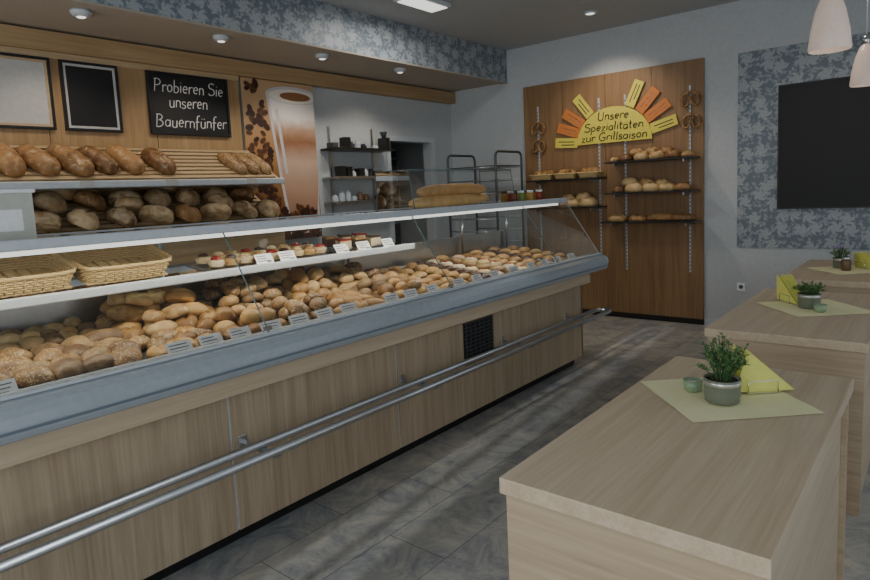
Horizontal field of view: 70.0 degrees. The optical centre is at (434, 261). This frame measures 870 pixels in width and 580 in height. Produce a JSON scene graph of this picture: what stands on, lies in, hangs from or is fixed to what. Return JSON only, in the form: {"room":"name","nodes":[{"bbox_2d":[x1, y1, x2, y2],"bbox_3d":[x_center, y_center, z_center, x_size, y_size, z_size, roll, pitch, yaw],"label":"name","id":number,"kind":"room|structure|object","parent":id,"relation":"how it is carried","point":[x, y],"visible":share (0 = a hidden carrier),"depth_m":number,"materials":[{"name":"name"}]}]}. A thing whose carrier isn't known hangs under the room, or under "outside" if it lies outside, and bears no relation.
{"room":"food shop","nodes":[
{"label":"food shop","id":0,"kind":"room"},
{"bbox_2d":[0,0,507,91],"bbox_3d":[-2.115,-1.920,4.706,0.903,0.393,8.358,3,8,39],"label":"soffit bulkhead","id":1,"kind":"object","parent":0,"point":[284,33],"visible":0.95,"depth_m":5.28,"materials":[{"name":"paint"}]},
{"bbox_2d":[69,8,91,18],"bbox_3d":[-2.336,-1.635,4.096,0.132,0.048,0.132,3,8,39],"label":"spotlight","id":2,"kind":"object","parent":1,"relation":"attached to","point":[81,13],"visible":1,"depth_m":4.06,"materials":[{"name":"white paint"}]},
{"bbox_2d":[212,34,229,42],"bbox_3d":[-1.683,-1.754,4.884,0.132,0.048,0.132,3,8,39],"label":"spotlight","id":3,"kind":"object","parent":1,"relation":"attached to","point":[221,38],"visible":1,"depth_m":4.84,"materials":[{"name":"white paint"}]},
{"bbox_2d":[315,53,328,59],"bbox_3d":[-1.030,-1.873,5.671,0.132,0.048,0.132,3,8,39],"label":"spotlight","id":4,"kind":"object","parent":1,"relation":"attached to","point":[322,56],"visible":1,"depth_m":5.63,"materials":[{"name":"white paint"}]},
{"bbox_2d":[394,67,405,72],"bbox_3d":[-0.364,-1.994,6.474,0.132,0.048,0.132,3,8,39],"label":"spotlight","id":5,"kind":"object","parent":1,"relation":"attached to","point":[397,69],"visible":1,"depth_m":6.43,"materials":[{"name":"white paint"}]},
{"bbox_2d":[238,78,455,246],"bbox_3d":[-2.477,-0.551,5.149,0.120,3.180,8.460,3,8,39],"label":"wall","id":6,"kind":"structure","parent":0,"point":[346,114],"depth_m":7.08,"materials":[{"name":"paint"}]},
{"bbox_2d":[0,24,454,232],"bbox_3d":[-2.351,-0.366,5.138,0.098,2.763,8.320,3,8,39],"label":"cladding","id":7,"kind":"object","parent":6,"relation":"attached to","point":[131,61],"visible":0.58,"depth_m":5.04,"materials":[{"name":"brown wood"}]},
{"bbox_2d":[0,52,56,129],"bbox_3d":[-3.032,-1.183,4.258,0.028,0.515,0.740,3,8,39],"label":"whiteboard","id":8,"kind":"object","parent":7,"relation":"attached to","point":[26,91],"visible":1,"depth_m":4.41,"materials":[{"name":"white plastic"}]},
{"bbox_2d":[58,59,123,132],"bbox_3d":[-2.624,-1.258,4.749,0.028,0.515,0.415,3,8,39],"label":"chalkboard","id":9,"kind":"object","parent":7,"relation":"attached to","point":[90,93],"visible":1,"depth_m":4.74,"materials":[{"name":"black plastic"}]},
{"bbox_2d":[145,70,231,137],"bbox_3d":[-2.112,-1.351,5.366,0.028,0.515,0.740,3,8,39],"label":"chalkboard sign","id":10,"kind":"object","parent":7,"relation":"attached to","point":[178,104],"visible":1,"depth_m":5.34,"materials":[{"name":"black plastic"}]},
{"bbox_2d":[240,77,321,239],"bbox_3d":[-1.492,-0.987,6.137,0.016,1.551,0.840,3,8,39],"label":"poster","id":11,"kind":"object","parent":7,"relation":"attached to","point":[278,117],"visible":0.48,"depth_m":6.15,"materials":[{"name":"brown paper"}]},
{"bbox_2d":[320,126,397,212],"bbox_3d":[-0.823,-1.005,6.835,0.258,0.950,0.880,3,8,39],"label":"wall shelf unit","id":12,"kind":"object","parent":6,"relation":"attached to","point":[331,178],"visible":0.84,"depth_m":6.68,"materials":[{"name":"black wood"}]},
{"bbox_2d":[326,137,366,147],"bbox_3d":[-0.975,-1.270,6.637,0.100,0.114,0.572,3,8,39],"label":"jars","id":13,"kind":"object","parent":12,"relation":"on","point":[344,141],"depth_m":6.63,"materials":[{"name":"black ceramic"}]},
{"bbox_2d":[332,190,369,201],"bbox_3d":[-0.939,-0.717,6.711,0.100,0.111,0.542,3,8,39],"label":"jars","id":14,"kind":"object","parent":12,"relation":"on","point":[346,196],"depth_m":6.69,"materials":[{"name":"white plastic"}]},
{"bbox_2d":[335,166,381,175],"bbox_3d":[-0.863,-0.991,6.789,0.100,0.099,0.691,3,8,39],"label":"jars","id":15,"kind":"object","parent":12,"relation":"on","point":[344,170],"depth_m":6.68,"materials":[{"name":"black ceramic"}]},
{"bbox_2d":[378,132,389,148],"bbox_3d":[-0.583,-1.382,7.076,0.120,0.198,0.080,3,8,39],"label":"coffee grinder","id":16,"kind":"object","parent":12,"relation":"on","point":[383,142],"visible":0.92,"depth_m":7.04,"materials":[{"name":"black plastic"}]},
{"bbox_2d":[385,135,439,242],"bbox_3d":[-0.248,-0.448,7.737,0.038,2.190,0.900,3,8,39],"label":"door frame","id":17,"kind":"structure","parent":6,"relation":"attached to","point":[432,145],"depth_m":7.72,"materials":[{"name":"white paint"}]},
{"bbox_2d":[161,314,869,579],"bbox_3d":[-0.304,1.164,3.672,7.950,0.100,8.560,3,8,39],"label":"floor","id":18,"kind":"structure","parent":0,"point":[437,509],"depth_m":3.02,"materials":[{"name":"tile"}]},
{"bbox_2d":[0,145,285,277],"bbox_3d":[-2.757,0.181,4.171,0.640,1.970,4.040,3,8,39],"label":"display rack","id":19,"kind":"object","parent":18,"relation":"on","point":[182,252],"visible":0.19,"depth_m":4.85,"materials":[{"name":"brown wood"}]},
{"bbox_2d":[0,142,176,177],"bbox_3d":[-2.668,-0.694,4.237,0.335,0.258,1.794,3,8,39],"label":"bread loaves","id":20,"kind":"object","parent":19,"relation":"in","point":[83,161],"visible":1,"depth_m":4.31,"materials":[{"name":"brown food"}]},
{"bbox_2d":[32,185,279,233],"bbox_3d":[-2.354,-0.433,4.662,0.516,0.376,2.666,3,8,39],"label":"bread loaves","id":21,"kind":"object","parent":19,"relation":"on","point":[125,203],"visible":0.8,"depth_m":4.68,"materials":[{"name":"brown food"}]},
{"bbox_2d":[217,152,271,174],"bbox_3d":[-1.667,-0.863,5.444,0.280,0.207,0.406,3,8,39],"label":"bread loaves","id":22,"kind":"object","parent":19,"relation":"in","point":[239,163],"visible":1,"depth_m":5.38,"materials":[{"name":"brown food"}]},
{"bbox_2d":[0,198,611,579],"bbox_3d":[-0.688,0.444,3.503,1.361,1.402,5.482,3,8,39],"label":"display counter","id":23,"kind":"object","parent":18,"relation":"on","point":[145,469],"depth_m":2.74,"materials":[{"name":"brown wood"}]},
{"bbox_2d":[0,189,36,240],"bbox_3d":[-1.659,-0.177,2.356,0.225,0.188,0.200,3,8,39],"label":"plastic storage box","id":24,"kind":"object","parent":23,"relation":"on","point":[17,218],"visible":0.95,"depth_m":2.31,"materials":[{"name":"white plastic"}]},
{"bbox_2d":[0,253,76,297],"bbox_3d":[-1.729,0.048,2.540,0.317,0.169,0.426,3,8,39],"label":"wicker basket","id":25,"kind":"object","parent":23,"relation":"on","point":[58,276],"visible":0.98,"depth_m":2.59,"materials":[{"name":"beige wicker"}]},
{"bbox_2d":[59,244,171,285],"bbox_3d":[-1.463,-0.001,2.861,0.317,0.169,0.426,3,8,39],"label":"wicker basket","id":26,"kind":"object","parent":23,"relation":"on","point":[96,272],"visible":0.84,"depth_m":2.86,"materials":[{"name":"beige wicker"}]},
{"bbox_2d":[0,242,399,299],"bbox_3d":[-1.462,0.084,2.906,0.340,0.047,3.670,3,8,39],"label":"shelf","id":27,"kind":"object","parent":23,"relation":"attached to","point":[179,269],"depth_m":3.22,"materials":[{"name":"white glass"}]},
{"bbox_2d":[0,262,427,388],"bbox_3d":[-1.131,0.222,3.022,0.807,0.248,2.710,3,8,39],"label":"bread rolls","id":28,"kind":"object","parent":23,"relation":"on","point":[168,314],"visible":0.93,"depth_m":2.89,"materials":[{"name":"brown food"}]},
{"bbox_2d":[186,261,256,270],"bbox_3d":[-1.107,0.030,3.179,0.414,0.030,0.344,3,8,39],"label":"platter","id":29,"kind":"object","parent":23,"relation":"on","point":[205,267],"depth_m":3.24,"materials":[{"name":"silver metal"}]},
{"bbox_2d":[37,199,535,237],"bbox_3d":[-0.760,-0.240,3.426,0.390,0.008,5.430,3,8,39],"label":"glass shelf","id":30,"kind":"object","parent":23,"relation":"attached to","point":[370,211],"depth_m":3.16,"materials":[{"name":"clear glass"}]},
{"bbox_2d":[296,253,328,258],"bbox_3d":[-0.699,-0.020,3.449,0.131,0.030,0.245,3,8,39],"label":"platter","id":31,"kind":"object","parent":23,"relation":"on","point":[316,254],"depth_m":3.65,"materials":[{"name":"silver metal"}]},
{"bbox_2d":[375,169,515,210],"bbox_3d":[0.117,-0.536,4.504,0.342,0.257,1.206,3,8,39],"label":"glass showcase","id":32,"kind":"object","parent":23,"relation":"on","point":[385,181],"visible":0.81,"depth_m":4.11,"materials":[{"name":"clear glass"}]},
{"bbox_2d":[408,183,488,207],"bbox_3d":[0.105,-0.490,4.501,0.298,0.154,1.130,3,8,39],"label":"baguettes","id":33,"kind":"object","parent":23,"relation":"on","point":[451,194],"visible":1,"depth_m":4.30,"materials":[{"name":"brown food"}]},
{"bbox_2d":[378,245,576,288],"bbox_3d":[0.322,0.016,4.777,0.778,0.123,2.004,3,8,39],"label":"pastries","id":34,"kind":"object","parent":23,"relation":"on","point":[470,263],"visible":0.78,"depth_m":4.68,"materials":[{"name":"food"}]},
{"bbox_2d":[463,315,493,365],"bbox_3d":[0.289,0.506,4.035,0.021,0.270,0.320,3,8,39],"label":"vent","id":35,"kind":"object","parent":23,"relation":"attached to","point":[478,334],"depth_m":4.02,"materials":[{"name":"metal"}]},
{"bbox_2d":[501,190,542,201],"bbox_3d":[0.729,-0.556,5.196,0.168,0.084,0.578,3,8,39],"label":"jars","id":36,"kind":"object","parent":23,"relation":"on","point":[506,196],"visible":0.99,"depth_m":5.07,"materials":[{"name":"glass"}]},
{"bbox_2d":[391,151,402,243],"bbox_3d":[-0.932,-0.469,8.615,0.310,2.100,1.100,3,8,39],"label":"door","id":37,"kind":"structure","parent":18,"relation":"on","point":[394,155],"depth_m":8.86,"materials":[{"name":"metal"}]},
{"bbox_2d":[447,150,524,246],"bbox_3d":[0.620,-0.321,7.376,0.698,1.933,0.630,3,8,39],"label":"trolley","id":38,"kind":"object","parent":18,"relation":"on","point":[495,166],"visible":0.51,"depth_m":7.28,"materials":[{"name":"metal"}]},
{"bbox_2d":[450,165,519,168],"bbox_3d":[0.583,-1.111,7.287,0.630,0.012,0.530,3,8,39],"label":"tray","id":39,"kind":"object","parent":38,"relation":"on","point":[489,166],"depth_m":7.12,"materials":[{"name":"metal"}]},
{"bbox_2d":[484,190,519,192],"bbox_3d":[0.597,-0.823,7.320,0.630,0.012,0.530,3,8,39],"label":"tray","id":40,"kind":"object","parent":38,"relation":"on","point":[496,191],"depth_m":7.00,"materials":[{"name":"metal"}]},
{"bbox_2d":[582,309,703,324],"bbox_3d":[1.997,0.587,7.123,2.080,0.060,0.028,3,8,39],"label":"plinth","id":41,"kind":"object","parent":18,"relation":"on","point":[613,313],"visible":0.43,"depth_m":6.78,"materials":[{"name":"black wood"}]},
{"bbox_2d":[499,356,853,579],"bbox_3d":[0.837,0.863,1.919,0.615,0.780,1.325,3,8,39],"label":"table","id":42,"kind":"object","parent":18,"relation":"on","point":[637,489],"visible":0.96,"depth_m":1.54,"materials":[{"name":"brown wood"}]},
{"bbox_2d":[640,377,823,422],"bbox_3d":[0.962,0.446,2.068,0.410,0.002,0.410,-3,6,-3],"label":"napkin","id":43,"kind":"object","parent":42,"relation":"on","point":[693,405],"visible":0.66,"depth_m":1.98,"materials":[{"name":"fabric"}]},
{"bbox_2d":[683,377,702,391],"bbox_3d":[0.884,0.420,2.130,0.062,0.040,0.062,3,8,39],"label":"glass","id":44,"kind":"object","parent":43,"relation":"on","point":[691,384],"visible":1,"depth_m":2.11,"materials":[{"name":"glass"}]},
{"bbox_2d":[697,332,750,405],"bbox_3d":[0.933,0.340,2.006,0.166,0.223,0.165,3,8,39],"label":"potted herb","id":45,"kind":"object","parent":43,"relation":"on","point":[724,388],"visible":1,"depth_m":1.98,"materials":[{"name":"plant"}]},
{"bbox_2d":[703,373,741,405],"bbox_3d":[0.930,0.412,2.012,0.113,0.078,0.113,3,8,39],"label":"pot","id":46,"kind":"object","parent":45,"relation":"on","point":[722,390],"depth_m":1.97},
{"bbox_2d":[732,344,793,393],"bbox_3d":[1.098,0.356,2.100,0.207,0.154,0.096,-3,6,-5],"label":"napkin holder","id":47,"kind":"object","parent":43,"relation":"on","point":[757,378],"visible":0.71,"depth_m":2.06,"materials":[{"name":"paper"}]},
{"bbox_2d":[704,289,869,516],"bbox_3d":[2.002,0.646,3.368,0.660,0.780,1.300,3,8,39],"label":"table","id":48,"kind":"object","parent":18,"relation":"on","point":[831,345],"visible":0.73,"depth_m":2.86,"materials":[{"name":"brown wood"}]},
{"bbox_2d":[755,299,869,316],"bbox_3d":[2.061,0.247,3.377,0.420,0.002,0.420,-3,6,0],"label":"napkin","id":49,"kind":"object","parent":48,"relation":"on","point":[833,307],"visible":0.77,"depth_m":3.32,"materials":[{"name":"fabric"}]},
{"bbox_2d":[777,275,799,303],"bbox_3d":[2.031,0.153,3.536,0.097,0.150,0.207,-3,6,-1],"label":"napkin holder","id":50,"kind":"object","parent":49,"relation":"on","point":[785,283],"visible":0.8,"depth_m":3.56,"materials":[{"name":"paper"}]},
{"bbox_2d":[791,281,825,308],"bbox_3d":[2.029,0.171,3.366,0.165,0.153,0.157,-3,6,-1],"label":"potted herb","id":51,"kind":"object","parent":49,"relation":"on","point":[805,300],"visible":0.99,"depth_m":3.34,"materials":[{"name":"plant"}]},
{"bbox_2d":[797,292,821,308],"bbox_3d":[2.030,0.208,3.370,0.113,0.078,0.113,3,8,39],"label":"pot","id":52,"kind":"object","parent":51,"relation":"on","point":[805,300],"depth_m":3.33,"materials":[{"name":"grey ceramic"}]},
{"bbox_2d":[813,303,826,312],"bbox_3d":[2.018,0.241,3.254,0.062,0.040,0.062,3,8,39],"label":"glass","id":53,"kind":"object","parent":49,"relation":"on","point":[818,307],"visible":1,"depth_m":3.23,"materials":[{"name":"glass"}]},
{"bbox_2d":[786,259,869,293],"bbox_3d":[3.099,0.446,4.691,0.660,0.780,1.200,3,8,39],"label":"table","id":54,"kind":"object","parent":18,"relation":"on","point":[846,283],"visible":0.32,"depth_m":4.30,"materials":[{"name":"brown wood"}]},
{"bbox_2d":[807,265,869,274],"bbox_3d":[3.089,0.057,4.641,0.420,0.002,0.420,-3,6,-2],"label":"napkin","id":55,"kind":"object","parent":54,"relation":"on","point":[854,270],"visible":0.76,"depth_m":4.62,"materials":[{"name":"fabric"}]},
{"bbox_2d":[829,245,851,267],"bbox_3d":[3.085,-0.043,4.736,0.136,0.174,0.153,-3,6,0],"label":"lavender","id":56,"kind":"object","parent":55,"relation":"on","point":[837,259],"visible":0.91,"depth_m":4.72,"materials":[{"name":"plant"}]},
{"bbox_2d":[833,257,841,267],"bbox_3d":[3.091,0.005,4.735,0.103,0.078,0.103,3,8,39],"label":"pot","id":57,"kind":"object","parent":56,"relation":"on","point":[836,260],"depth_m":4.71,"materials":[{"name":"grey ceramic"}]},
{"bbox_2d":[840,256,851,270],"bbox_3d":[3.047,0.009,4.603,0.068,0.104,0.068,3,8,39],"label":"shaker","id":58,"kind":"object","parent":55,"relation":"on","point":[846,263],"visible":1,"depth_m":4.58,"materials":[{"name":"brown glass"}]},
{"bbox_2d":[854,251,869,268],"bbox_3d":[3.225,-0.014,4.661,0.096,0.119,0.175,-2,6,8],"label":"napkin holder","id":59,"kind":"object","parent":55,"relation":"on","point":[861,260],"visible":1,"depth_m":4.68,"materials":[{"name":"paper"}]},
{"bbox_2d":[316,0,739,50],"bbox_3d":[-0.458,-2.092,3.307,7.950,0.100,8.560,3,8,39],"label":"ceiling","id":60,"kind":"structure","parent":0,"point":[505,25],"depth_m":6.10,"materials":[{"name":"paint"}]},
{"bbox_2d":[393,0,450,12],"bbox_3d":[-0.107,-2.278,5.447,0.240,0.040,0.520,3,8,39],"label":"ceiling light","id":61,"kind":"object","parent":60,"relation":"attached to","point":[439,2],"visible":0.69,"depth_m":5.46,"materials":[{"name":"white paint"}]},
{"bbox_2d":[398,0,446,12],"bbox_3d":[-0.106,-2.255,5.449,0.180,0.008,0.460,3,8,39],"label":"diffuser","id":62,"kind":"object","parent":61,"relation":"attached to","point":[424,5],"visible":1,"depth_m":5.45,"materials":[{"name":"white plastic"}]},
{"bbox_2d":[582,10,597,15],"bbox_3d":[1.518,-2.436,6.076,0.150,0.020,0.150,3,8,39],"label":"recessed light","id":63,"kind":"object","parent":60,"relation":"in","point":[589,12],"depth_m":6.04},
{"bbox_2d":[807,0,851,54],"bbox_3d":[2.007,-1.610,3.140,0.196,1.049,0.196,3,8,39],"label":"pendant lamp","id":64,"kind":"object","parent":60,"relation":"hanging from","point":[830,32],"visible":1,"depth_m":3.12,"materials":[{"name":"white glass"}]},
{"bbox_2d":[849,0,869,87],"bbox_3d":[3.123,-1.814,4.486,0.196,1.049,0.196,3,8,39],"label":"pendant lamp","id":65,"kind":"object","parent":60,"relation":"hanging from","point":[860,74],"visible":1,"depth_m":4.49,"materials":[{"name":"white glass"}]},
{"bbox_2d":[390,0,869,318],"bbox_3d":[2.308,-0.955,6.731,7.950,3.180,0.120,3,8,39],"label":"wall","id":66,"kind":"structure","parent":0,"point":[485,120],"depth_m":6.36,"materials":[{"name":"paint"}]},
{"bbox_3d":[-0.902,-0.957,8.098,1.220,3.180,1.860,3,8,39],"label":"wall","id":67,"kind":"structure","parent":0,"visible":0},
{"bbox_2d":[523,81,565,254],"bbox_3d":[1.330,-0.779,7.466,0.517,2.640,0.033,3,8,39],"label":"panel","id":68,"kind":"object","parent":67,"relation":"attached to","point":[548,97],"visible":0.46,"depth_m":7.40,"materials":[{"name":"brown wood"}]},
{"bbox_2d":[537,107,542,251],"bbox_3d":[1.264,-0.898,7.473,0.018,1.900,0.014,3,8,39],"label":"rail","id":69,"kind":"object","parent":68,"relation":"attached to","point":[537,107],"visible":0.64,"depth_m":7.44,"materials":[{"name":"silver metal"}]},
{"bbox_2d":[531,122,544,135],"bbox_3d":[1.218,-1.583,7.364,0.195,0.158,0.039,3,8,39],"label":"pretzel","id":70,"kind":"object","parent":69,"relation":"attached to","point":[535,123],"visible":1,"depth_m":7.35,"materials":[{"name":"brown food"}]},
{"bbox_2d":[531,140,545,153],"bbox_3d":[1.228,-1.374,7.387,0.195,0.158,0.039,3,8,39],"label":"pretzel","id":71,"kind":"object","parent":69,"relation":"attached to","point":[535,141],"visible":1,"depth_m":7.37,"materials":[{"name":"brown food"}]},
{"bbox_2d":[562,74,607,308],"bbox_3d":[1.731,-0.761,7.136,0.517,2.640,0.033,3,8,39],"label":"panel","id":72,"kind":"object","parent":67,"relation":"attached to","point":[594,293],"visible":0.51,"depth_m":7.11,"materials":[{"name":"brown wood"}]},
{"bbox_2d":[598,98,601,253],"bbox_3d":[1.858,-0.871,6.984,0.018,1.900,0.014,3,8,39],"label":"rail","id":73,"kind":"object","parent":72,"relation":"attached to","point":[598,98],"visible":0.64,"depth_m":6.99,"materials":[{"name":"silver metal"}]},
{"bbox_2d":[526,177,606,182],"bbox_3d":[1.491,-0.940,7.109,0.890,0.016,0.260,3,8,39],"label":"shelf","id":74,"kind":"object","parent":73,"relation":"attached to","point":[594,177],"visible":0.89,"depth_m":6.97,"materials":[{"name":"black metal"}]},
{"bbox_2d":[530,174,555,180],"bbox_3d":[1.276,-0.993,7.293,0.304,0.067,0.223,3,8,39],"label":"wicker basket","id":75,"kind":"object","parent":74,"relation":"on","point":[542,176],"visible":0.94,"depth_m":7.20,"materials":[{"name":"beige wicker"}]},
{"bbox_2d":[535,167,598,174],"bbox_3d":[1.501,-1.028,7.114,0.827,0.076,0.155,3,9,42],"label":"bread rolls","id":76,"kind":"object","parent":75,"relation":"on","point":[588,169],"visible":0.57,"depth_m":7.05,"materials":[{"name":"brown food"}]},
{"bbox_2d":[553,172,578,178],"bbox_3d":[1.511,-0.983,7.100,0.294,0.067,0.223,3,8,39],"label":"wicker basket","id":77,"kind":"object","parent":74,"relation":"on","point":[558,175],"visible":0.87,"depth_m":7.01,"materials":[{"name":"beige wicker"}]},
{"bbox_2d":[577,171,603,177],"bbox_3d":[1.731,-0.973,6.919,0.264,0.067,0.223,3,8,39],"label":"wicker basket","id":78,"kind":"object","parent":74,"relation":"on","point":[590,174],"visible":0.99,"depth_m":6.84,"materials":[{"name":"beige wicker"}]},
{"bbox_2d":[527,205,606,208],"bbox_3d":[1.506,-0.627,7.144,0.890,0.016,0.260,3,8,39],"label":"shelf","id":79,"kind":"object","parent":73,"relation":"attached to","point":[603,205],"visible":0.84,"depth_m":6.99,"materials":[{"name":"black metal"}]},
{"bbox_2d":[598,103,600,237],"bbox_3d":[1.854,-0.853,6.981,0.008,1.824,0.002,3,8,39],"label":"rail slots","id":80,"kind":"object","parent":73,"relation":"attached to","point":[598,103],"depth_m":6.98,"materials":[{"name":"black metal"}]},
{"bbox_2d":[605,66,653,314],"bbox_3d":[2.133,-0.743,6.805,0.517,2.640,0.033,3,8,39],"label":"panel","id":81,"kind":"object","parent":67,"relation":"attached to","point":[630,290],"visible":0.77,"depth_m":6.81,"materials":[{"name":"brown wood"}]},
{"bbox_2d":[624,94,627,268],"bbox_3d":[2.090,-0.861,6.794,0.018,1.900,0.014,3,8,39],"label":"rail","id":82,"kind":"object","parent":81,"relation":"attached to","point":[624,94],"visible":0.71,"depth_m":6.82,"materials":[{"name":"silver metal"}]},
{"bbox_2d":[555,79,678,147],"bbox_3d":[1.935,-1.619,6.779,1.412,0.666,0.018,3,8,39],"label":"sign","id":83,"kind":"object","parent":82,"relation":"attached to","point":[613,123],"visible":1,"depth_m":6.75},
{"bbox_2d":[624,100,626,267],"bbox_3d":[2.086,-0.842,6.790,0.008,1.824,0.002,3,8,39],"label":"rail slots","id":84,"kind":"object","parent":82,"relation":"attached to","point":[624,100],"depth_m":6.84,"materials":[{"name":"silver metal"}]},
{"bbox_2d":[600,220,701,223],"bbox_3d":[2.263,-0.424,6.548,0.990,0.016,0.260,3,8,39],"label":"shelf","id":85,"kind":"object","parent":82,"relation":"attached to","point":[627,221],"visible":0.8,"depth_m":6.43,"materials":[{"name":"black metal"}]},
{"bbox_2d":[534,146,694,221],"bbox_3d":[1.881,-0.831,6.807,1.866,0.769,0.189,3,8,39],"label":"loaves","id":86,"kind":"object","parent":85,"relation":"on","point":[631,184],"visible":0.8,"depth_m":6.49,"materials":[{"name":"brown food"}]},
{"bbox_2d":[604,156,699,163],"bbox_3d":[2.244,-1.059,6.467,0.920,0.016,0.260,3,8,39],"label":"shelf","id":87,"kind":"object","parent":82,"relation":"attached to","point":[686,157],"visible":1,"depth_m":6.35,"materials":[{"name":"black metal"}]},
{"bbox_2d":[652,58,704,318],"bbox_3d":[2.534,-0.725,6.475,0.517,2.640,0.033,3,8,39],"label":"panel","id":88,"kind":"object","parent":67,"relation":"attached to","point":[678,292],"visible":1,"depth_m":6.45,"materials":[{"name":"brown wood"}]},
{"bbox_2d":[689,85,690,271],"bbox_3d":[2.615,-0.837,6.362,0.018,1.900,0.014,3,8,39],"label":"rail","id":89,"kind":"object","parent":88,"relation":"attached to","point":[689,85],"visible":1,"depth_m":6.38,"materials":[{"name":"silver metal"}]},
{"bbox_2d":[604,189,699,194],"bbox_3d":[2.260,-0.732,6.504,0.920,0.016,0.260,3,8,39],"label":"shelf","id":90,"kind":"object","parent":89,"relation":"attached to","point":[695,189],"visible":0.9,"depth_m":6.35,"materials":[{"name":"black metal"}]},
{"bbox_2d":[680,91,699,106],"bbox_3d":[2.563,-1.641,6.239,0.195,0.158,0.039,3,8,39],"label":"pretzel","id":91,"kind":"object","parent":89,"relation":"attached to","point":[697,94],"visible":1,"depth_m":6.22,"materials":[{"name":"brown food"}]},
{"bbox_2d":[681,113,700,128],"bbox_3d":[2.581,-1.423,6.258,0.195,0.158,0.039,3,8,39],"label":"pretzel","id":92,"kind":"object","parent":89,"relation":"attached to","point":[689,114],"visible":1,"depth_m":6.24,"materials":[{"name":"brown food"}]},
{"bbox_2d":[704,318,717,324],"bbox_3d":[4.067,0.675,5.427,3.265,0.070,0.020,3,8,39],"label":"baseboard","id":93,"kind":"structure","parent":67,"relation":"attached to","point":[707,321],"depth_m":6.43,"materials":[{"name":"white paint"}]},
{"bbox_2d":[737,283,745,290],"bbox_3d":[3.057,0.248,6.204,0.080,0.080,0.012,3,8,39],"label":"wall socket","id":94,"kind":"object","parent":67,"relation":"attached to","point":[740,286],"visible":1,"depth_m":6.20,"materials":[{"name":"plastic"}]},
{"bbox_2d":[737,32,869,249],"bbox_3d":[3.972,-1.032,5.255,2.612,1.875,0.007,3,8,39],"label":"panel","id":95,"kind":"object","parent":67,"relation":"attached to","point":[760,224],"visible":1,"depth_m":5.87,"materials":[{"name":"paper"}]},
{"bbox_2d":[777,76,869,208],"bbox_3d":[3.849,-1.044,5.327,1.615,1.145,0.033,3,8,39],"label":"blackboard","id":96,"kind":"object","parent":95,"relation":"attached to","point":[823,159],"visible":1,"depth_m":5.59,"materials":[{"name":"black plastic"}]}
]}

